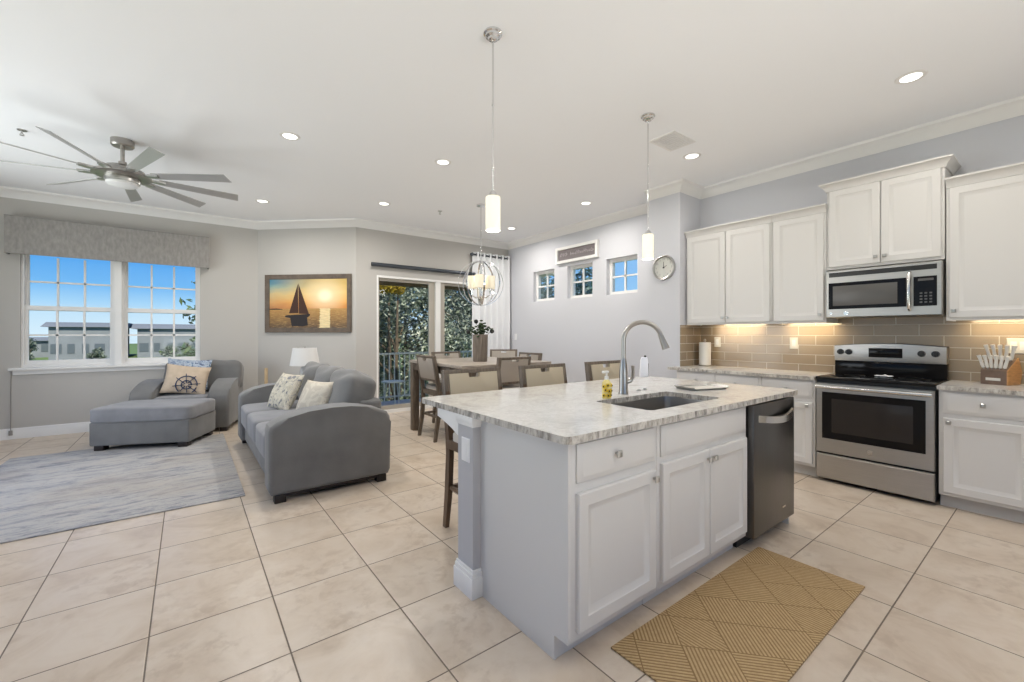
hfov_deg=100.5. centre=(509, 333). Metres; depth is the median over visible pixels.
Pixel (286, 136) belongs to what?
diffuser
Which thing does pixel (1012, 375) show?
knife block
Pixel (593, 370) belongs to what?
bar stool
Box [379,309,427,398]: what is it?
tree
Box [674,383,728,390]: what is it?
serving tray
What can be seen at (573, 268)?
window
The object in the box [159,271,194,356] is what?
tree
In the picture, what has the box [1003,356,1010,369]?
kitchen knife
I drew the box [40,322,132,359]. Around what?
apartment building
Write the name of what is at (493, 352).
dining chair
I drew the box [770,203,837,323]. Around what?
upper cabinet
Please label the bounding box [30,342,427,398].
ground
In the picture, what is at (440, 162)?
diffuser
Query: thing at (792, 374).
countertop
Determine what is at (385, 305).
tree
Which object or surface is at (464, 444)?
socket
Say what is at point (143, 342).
apartment building
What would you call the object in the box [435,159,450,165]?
recessed light
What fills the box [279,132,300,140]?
recessed light
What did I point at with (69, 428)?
baseboard
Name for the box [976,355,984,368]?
kitchen knife
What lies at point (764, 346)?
backsplash
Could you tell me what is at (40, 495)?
area rug
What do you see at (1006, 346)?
kitchen knife
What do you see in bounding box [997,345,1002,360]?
kitchen knife
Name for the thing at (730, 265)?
upper cabinet
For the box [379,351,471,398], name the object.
balcony railing
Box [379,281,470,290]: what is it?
beam
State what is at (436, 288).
door
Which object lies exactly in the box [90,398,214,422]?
cushion
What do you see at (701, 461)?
base cabinet
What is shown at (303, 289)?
print
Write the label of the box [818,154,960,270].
upper cabinet
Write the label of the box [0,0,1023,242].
ceiling
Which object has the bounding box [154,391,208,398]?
seat cushion
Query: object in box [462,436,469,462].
wall outlet
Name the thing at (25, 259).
window
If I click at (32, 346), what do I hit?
bush
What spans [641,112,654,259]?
pendant light
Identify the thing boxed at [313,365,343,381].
cushion
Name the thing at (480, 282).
chandelier
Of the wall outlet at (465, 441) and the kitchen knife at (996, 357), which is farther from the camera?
the kitchen knife at (996, 357)
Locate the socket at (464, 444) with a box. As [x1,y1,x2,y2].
[463,443,466,456]
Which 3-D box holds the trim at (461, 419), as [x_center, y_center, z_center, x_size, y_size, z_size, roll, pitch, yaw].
[0.648,0.437,2.803,2.203,0.049,0.161,0,0,-37]
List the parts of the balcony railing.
rail, rail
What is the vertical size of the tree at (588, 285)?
6.946 m
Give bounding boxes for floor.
[0,398,1023,681]
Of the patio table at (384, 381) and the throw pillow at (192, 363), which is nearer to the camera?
the throw pillow at (192, 363)
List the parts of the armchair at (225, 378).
arm, arm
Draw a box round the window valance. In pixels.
[4,214,208,268]
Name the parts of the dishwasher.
toe panel, handle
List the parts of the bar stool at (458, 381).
leg, seat frame, seat, frame, backrest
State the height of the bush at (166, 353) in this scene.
2.770 m
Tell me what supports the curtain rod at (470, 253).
attached to the wall at (378, 246)
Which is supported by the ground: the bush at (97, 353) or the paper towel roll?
the bush at (97, 353)
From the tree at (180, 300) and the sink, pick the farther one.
the tree at (180, 300)
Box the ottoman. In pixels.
[89,398,214,450]
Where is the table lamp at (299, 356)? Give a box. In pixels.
[290,346,318,374]
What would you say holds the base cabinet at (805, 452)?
on the floor
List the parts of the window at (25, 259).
sash, sash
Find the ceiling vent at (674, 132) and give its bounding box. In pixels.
[649,130,695,151]
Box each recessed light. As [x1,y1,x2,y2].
[255,199,269,202]
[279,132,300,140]
[378,202,389,205]
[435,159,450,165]
[580,201,591,204]
[683,152,700,159]
[894,69,927,84]
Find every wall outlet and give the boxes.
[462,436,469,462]
[714,337,720,346]
[790,337,797,348]
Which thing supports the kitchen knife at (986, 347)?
in the knife block
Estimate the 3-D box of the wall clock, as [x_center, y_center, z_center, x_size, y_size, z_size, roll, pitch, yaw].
[1.869,-0.804,5.159,0.029,0.304,0.304,0,0,-37]
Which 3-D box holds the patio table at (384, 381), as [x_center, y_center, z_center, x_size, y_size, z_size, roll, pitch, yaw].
[-2.121,1.092,7.739,0.400,0.472,0.400,0,0,-37]
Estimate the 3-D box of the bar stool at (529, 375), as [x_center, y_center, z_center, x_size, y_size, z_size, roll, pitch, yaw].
[0.411,0.770,3.217,0.470,1.053,0.524,0,0,-37]
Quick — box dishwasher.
[733,396,793,547]
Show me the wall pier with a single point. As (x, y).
(670, 216)
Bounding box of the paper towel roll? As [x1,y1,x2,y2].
[699,342,710,364]
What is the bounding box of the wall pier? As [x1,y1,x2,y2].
[649,192,699,378]
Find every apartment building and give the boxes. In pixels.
[30,337,47,357]
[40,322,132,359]
[131,324,194,356]
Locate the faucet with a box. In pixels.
[618,320,669,394]
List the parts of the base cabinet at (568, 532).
panel, drawer, door, knob, knob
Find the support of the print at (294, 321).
attached to the picture at (296, 302)
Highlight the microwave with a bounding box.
[826,260,945,318]
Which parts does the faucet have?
handle, spout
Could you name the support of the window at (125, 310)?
attached to the wall at (229, 287)
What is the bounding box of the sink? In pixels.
[613,396,702,409]
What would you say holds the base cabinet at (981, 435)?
on the floor
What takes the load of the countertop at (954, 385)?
on the base cabinet
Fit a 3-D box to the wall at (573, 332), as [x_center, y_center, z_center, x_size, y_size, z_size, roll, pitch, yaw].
[2.833,-0.219,4.807,0.160,3.330,9.565,0,0,-37]
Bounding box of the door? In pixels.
[377,275,466,412]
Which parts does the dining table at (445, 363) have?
leg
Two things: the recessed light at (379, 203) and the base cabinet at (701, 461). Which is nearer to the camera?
the base cabinet at (701, 461)
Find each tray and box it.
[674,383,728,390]
[688,386,722,388]
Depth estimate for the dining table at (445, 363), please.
5.70 m
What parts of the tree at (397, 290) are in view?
crown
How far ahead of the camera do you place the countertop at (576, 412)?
2.31 m
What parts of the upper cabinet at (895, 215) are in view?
door, cornice, door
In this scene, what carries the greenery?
in the vase
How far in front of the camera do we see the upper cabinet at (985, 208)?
3.16 m
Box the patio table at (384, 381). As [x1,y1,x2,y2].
[381,380,403,404]
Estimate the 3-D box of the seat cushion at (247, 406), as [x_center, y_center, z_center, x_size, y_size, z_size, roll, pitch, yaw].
[-2.618,0.916,4.857,0.721,0.230,0.623,0,0,-37]
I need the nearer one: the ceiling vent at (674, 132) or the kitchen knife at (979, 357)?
the kitchen knife at (979, 357)
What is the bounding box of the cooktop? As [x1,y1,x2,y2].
[815,373,946,386]
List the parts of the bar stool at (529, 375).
backrest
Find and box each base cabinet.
[481,421,659,659]
[642,406,746,603]
[677,370,760,385]
[761,376,818,476]
[939,390,1023,522]
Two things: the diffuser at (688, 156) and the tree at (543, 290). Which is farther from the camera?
the tree at (543, 290)
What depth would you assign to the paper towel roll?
5.05 m
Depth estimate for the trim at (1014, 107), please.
4.00 m
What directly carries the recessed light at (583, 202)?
in the ceiling
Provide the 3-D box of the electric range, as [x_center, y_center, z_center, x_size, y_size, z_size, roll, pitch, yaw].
[3.171,0.676,3.647,0.672,1.181,0.758,0,0,-37]
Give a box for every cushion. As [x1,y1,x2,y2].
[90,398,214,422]
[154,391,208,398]
[205,360,243,390]
[241,400,298,429]
[247,408,295,442]
[255,421,268,457]
[297,361,330,397]
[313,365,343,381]
[328,369,375,402]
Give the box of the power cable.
[8,372,12,435]
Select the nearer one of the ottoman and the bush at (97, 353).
the ottoman
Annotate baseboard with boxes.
[0,422,90,440]
[454,558,482,600]
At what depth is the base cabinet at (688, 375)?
4.48 m
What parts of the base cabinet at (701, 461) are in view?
door, false drawer, knob, door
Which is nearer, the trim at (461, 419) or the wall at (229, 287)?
the trim at (461, 419)
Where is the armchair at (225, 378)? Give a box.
[128,360,243,430]
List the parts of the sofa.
rail, arm, arm, frame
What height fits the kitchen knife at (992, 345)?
0.155 m
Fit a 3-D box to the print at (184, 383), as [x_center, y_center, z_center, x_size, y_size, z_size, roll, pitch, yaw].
[-4.288,0.655,5.661,0.297,0.247,0.058,9,-24,-25]
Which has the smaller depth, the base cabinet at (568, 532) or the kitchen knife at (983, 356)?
the base cabinet at (568, 532)
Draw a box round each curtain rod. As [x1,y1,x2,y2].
[371,262,475,275]
[470,253,507,259]
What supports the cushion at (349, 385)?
on the sofa
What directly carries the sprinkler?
attached to the ceiling
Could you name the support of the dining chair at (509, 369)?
on the floor
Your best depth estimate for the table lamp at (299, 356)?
5.71 m
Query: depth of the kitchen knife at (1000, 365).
3.17 m
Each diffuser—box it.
[283,134,296,138]
[437,160,448,164]
[686,154,697,158]
[900,73,922,81]
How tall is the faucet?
0.470 m
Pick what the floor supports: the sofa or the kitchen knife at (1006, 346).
the sofa
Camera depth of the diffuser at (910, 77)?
2.95 m
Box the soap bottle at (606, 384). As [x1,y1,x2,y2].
[602,371,612,398]
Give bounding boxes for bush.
[29,337,38,359]
[86,347,106,358]
[159,344,180,356]
[178,342,194,356]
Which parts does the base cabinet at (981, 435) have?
drawer, door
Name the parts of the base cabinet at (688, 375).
drawer, drawer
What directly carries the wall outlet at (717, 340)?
attached to the wall at (573, 332)
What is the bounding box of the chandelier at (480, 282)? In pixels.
[458,204,502,305]
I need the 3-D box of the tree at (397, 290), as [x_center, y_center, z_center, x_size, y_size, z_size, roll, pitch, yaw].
[-3.125,1.357,10.697,1.089,5.480,0.697,0,0,-37]
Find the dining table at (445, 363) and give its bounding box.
[409,357,550,432]
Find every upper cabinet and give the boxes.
[684,214,772,325]
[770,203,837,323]
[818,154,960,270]
[945,162,1023,320]
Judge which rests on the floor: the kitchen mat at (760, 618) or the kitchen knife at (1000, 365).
the kitchen mat at (760, 618)
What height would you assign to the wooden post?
0.845 m
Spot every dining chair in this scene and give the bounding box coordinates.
[416,355,442,442]
[431,351,460,422]
[490,349,516,356]
[496,356,530,389]
[508,352,542,386]
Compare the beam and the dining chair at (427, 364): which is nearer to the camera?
the dining chair at (427, 364)
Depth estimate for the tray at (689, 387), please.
2.99 m
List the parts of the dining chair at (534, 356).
backrest, frame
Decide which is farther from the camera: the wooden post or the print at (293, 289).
the print at (293, 289)
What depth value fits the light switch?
3.25 m
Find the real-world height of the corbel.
0.119 m
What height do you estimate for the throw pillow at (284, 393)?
0.386 m
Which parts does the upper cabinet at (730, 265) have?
door, cornice, door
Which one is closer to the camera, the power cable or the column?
the column
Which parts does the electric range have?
knob, knob, oven handle, oven glass, oven door, storage drawer, display panel, knob, knob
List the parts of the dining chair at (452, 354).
leg, frame, backrest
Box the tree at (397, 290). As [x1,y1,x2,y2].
[379,285,405,399]
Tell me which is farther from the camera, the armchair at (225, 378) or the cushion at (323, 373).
the armchair at (225, 378)
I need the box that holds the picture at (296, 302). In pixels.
[265,274,351,331]
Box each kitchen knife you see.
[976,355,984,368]
[982,355,988,368]
[983,344,990,358]
[988,355,993,368]
[990,344,996,358]
[994,355,998,368]
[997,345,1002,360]
[998,356,1004,369]
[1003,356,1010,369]
[1004,345,1009,359]
[1010,345,1016,361]
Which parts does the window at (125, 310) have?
sash, sash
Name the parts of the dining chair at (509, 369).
seat, backrest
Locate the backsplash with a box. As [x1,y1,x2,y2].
[680,316,1023,383]
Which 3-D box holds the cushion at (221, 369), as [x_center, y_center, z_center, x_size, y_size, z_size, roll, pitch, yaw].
[-4.161,0.598,6.133,0.557,0.459,0.291,0,0,-19]
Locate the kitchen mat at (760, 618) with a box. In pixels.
[611,547,864,681]
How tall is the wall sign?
0.270 m
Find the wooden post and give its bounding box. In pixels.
[264,368,267,383]
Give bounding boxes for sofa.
[238,361,390,503]
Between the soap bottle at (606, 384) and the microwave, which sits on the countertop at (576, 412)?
the soap bottle at (606, 384)
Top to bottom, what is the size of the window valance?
0.464 m
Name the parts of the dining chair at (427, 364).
leg, backrest, frame, seat frame, seat, leg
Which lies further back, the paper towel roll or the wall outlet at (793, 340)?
the paper towel roll
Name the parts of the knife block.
name plate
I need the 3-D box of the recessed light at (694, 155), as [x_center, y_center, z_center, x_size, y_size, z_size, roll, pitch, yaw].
[1.831,-1.781,4.266,0.172,0.006,0.172,0,0,-37]
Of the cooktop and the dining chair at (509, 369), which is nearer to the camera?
the cooktop
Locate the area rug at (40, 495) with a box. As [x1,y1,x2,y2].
[0,434,244,543]
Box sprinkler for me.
[16,128,26,135]
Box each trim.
[0,186,646,249]
[456,414,481,427]
[644,95,1023,200]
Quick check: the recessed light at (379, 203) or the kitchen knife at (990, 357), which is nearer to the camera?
the kitchen knife at (990, 357)
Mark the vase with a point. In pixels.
(480, 344)
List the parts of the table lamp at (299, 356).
lamp shade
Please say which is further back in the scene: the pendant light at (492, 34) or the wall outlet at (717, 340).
the wall outlet at (717, 340)
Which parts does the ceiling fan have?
blade, blade, blade, blade, blade, blade, blade, blade, blade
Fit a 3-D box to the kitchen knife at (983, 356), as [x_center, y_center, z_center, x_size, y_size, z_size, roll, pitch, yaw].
[3.645,0.228,3.254,0.049,0.135,0.025,0,0,-1]
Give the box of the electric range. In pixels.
[815,343,948,501]
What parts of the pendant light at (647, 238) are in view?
rod, lamp shade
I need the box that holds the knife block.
[981,358,1021,385]
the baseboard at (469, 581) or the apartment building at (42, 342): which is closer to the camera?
the baseboard at (469, 581)
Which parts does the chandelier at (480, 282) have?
lamp shade, lamp shade, rod, lamp shade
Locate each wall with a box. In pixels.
[0,197,257,428]
[258,227,355,384]
[356,227,507,397]
[508,115,1023,382]
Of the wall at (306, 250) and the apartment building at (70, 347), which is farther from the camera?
the apartment building at (70, 347)
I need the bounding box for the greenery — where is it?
[466,319,493,336]
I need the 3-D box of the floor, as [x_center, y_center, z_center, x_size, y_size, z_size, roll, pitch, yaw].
[-0.111,1.406,3.460,9.200,0.220,10.650,0,0,-37]
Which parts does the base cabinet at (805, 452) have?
drawer, door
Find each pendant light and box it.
[484,26,501,231]
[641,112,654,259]
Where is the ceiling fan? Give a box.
[0,126,237,207]
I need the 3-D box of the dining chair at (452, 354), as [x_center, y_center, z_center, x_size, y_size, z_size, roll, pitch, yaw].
[-0.799,0.780,6.158,0.470,1.033,0.524,0,0,-37]
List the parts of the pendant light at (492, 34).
rod, lamp shade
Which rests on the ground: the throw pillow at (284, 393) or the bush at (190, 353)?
the bush at (190, 353)
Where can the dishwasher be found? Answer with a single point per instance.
(769, 424)
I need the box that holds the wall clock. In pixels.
[652,255,674,279]
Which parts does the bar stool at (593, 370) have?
backrest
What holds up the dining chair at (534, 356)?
on the floor
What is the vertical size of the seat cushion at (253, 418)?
0.231 m
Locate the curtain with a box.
[471,252,509,356]
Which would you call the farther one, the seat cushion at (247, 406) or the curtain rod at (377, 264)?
the curtain rod at (377, 264)
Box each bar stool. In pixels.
[441,367,501,527]
[518,363,566,387]
[584,360,620,380]
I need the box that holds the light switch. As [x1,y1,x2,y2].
[1006,338,1023,353]
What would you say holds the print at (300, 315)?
attached to the picture at (296, 302)
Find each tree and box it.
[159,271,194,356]
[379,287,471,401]
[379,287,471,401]
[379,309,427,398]
[379,315,402,392]
[426,290,471,357]
[541,275,579,298]
[575,267,591,295]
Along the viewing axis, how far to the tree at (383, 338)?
15.01 m
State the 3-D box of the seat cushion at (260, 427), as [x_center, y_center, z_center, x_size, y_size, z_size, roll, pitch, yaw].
[-1.859,0.916,3.861,0.722,0.231,0.623,0,0,-37]
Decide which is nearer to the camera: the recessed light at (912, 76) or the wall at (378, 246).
the recessed light at (912, 76)
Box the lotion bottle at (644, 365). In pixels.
[639,355,648,376]
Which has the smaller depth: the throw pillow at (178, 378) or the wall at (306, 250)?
the throw pillow at (178, 378)
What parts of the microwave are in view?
door glass, handle, control panel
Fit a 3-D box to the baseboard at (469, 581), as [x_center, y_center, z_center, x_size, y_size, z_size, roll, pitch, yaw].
[0.641,1.228,2.798,2.200,0.136,0.179,0,0,-37]
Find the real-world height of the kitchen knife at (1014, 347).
0.152 m
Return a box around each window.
[21,254,114,367]
[122,262,199,363]
[537,270,553,301]
[571,263,591,297]
[610,255,636,294]
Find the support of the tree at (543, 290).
on the ground
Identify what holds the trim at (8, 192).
attached to the wall at (306, 250)
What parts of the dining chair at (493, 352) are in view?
backrest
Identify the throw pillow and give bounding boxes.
[159,363,211,393]
[168,358,211,389]
[267,373,303,409]
[296,380,333,408]
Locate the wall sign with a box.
[555,239,598,264]
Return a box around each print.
[175,374,199,392]
[285,314,309,317]
[289,285,297,312]
[290,318,307,325]
[298,284,308,313]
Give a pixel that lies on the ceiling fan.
(130, 177)
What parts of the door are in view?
sliding panel, post, sliding panel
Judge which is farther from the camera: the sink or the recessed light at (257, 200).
the recessed light at (257, 200)
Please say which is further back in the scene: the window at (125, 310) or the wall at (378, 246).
the wall at (378, 246)
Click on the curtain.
(496, 315)
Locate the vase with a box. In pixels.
[472,334,487,361]
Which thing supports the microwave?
attached to the upper cabinet at (895, 215)
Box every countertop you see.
[422,376,797,444]
[667,365,831,379]
[937,380,1023,395]
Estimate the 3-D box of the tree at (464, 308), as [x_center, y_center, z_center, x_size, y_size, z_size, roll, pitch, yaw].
[-0.805,0.442,16.985,5.488,9.561,7.034,0,0,-1]
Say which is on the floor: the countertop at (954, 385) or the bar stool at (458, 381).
the bar stool at (458, 381)
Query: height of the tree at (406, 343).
10.371 m
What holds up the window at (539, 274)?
in the wall at (573, 332)
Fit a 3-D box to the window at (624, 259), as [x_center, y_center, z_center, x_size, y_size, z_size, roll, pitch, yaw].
[1.730,-0.861,6.309,0.065,0.545,0.558,0,0,-37]
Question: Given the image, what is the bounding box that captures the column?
[458,423,480,569]
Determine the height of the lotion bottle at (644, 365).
0.193 m
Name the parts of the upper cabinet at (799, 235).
cornice, door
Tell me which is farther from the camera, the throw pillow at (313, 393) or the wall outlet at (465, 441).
the throw pillow at (313, 393)
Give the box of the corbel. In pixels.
[438,408,457,434]
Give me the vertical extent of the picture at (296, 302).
0.915 m
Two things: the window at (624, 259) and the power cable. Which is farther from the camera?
the window at (624, 259)
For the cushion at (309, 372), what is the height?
0.531 m

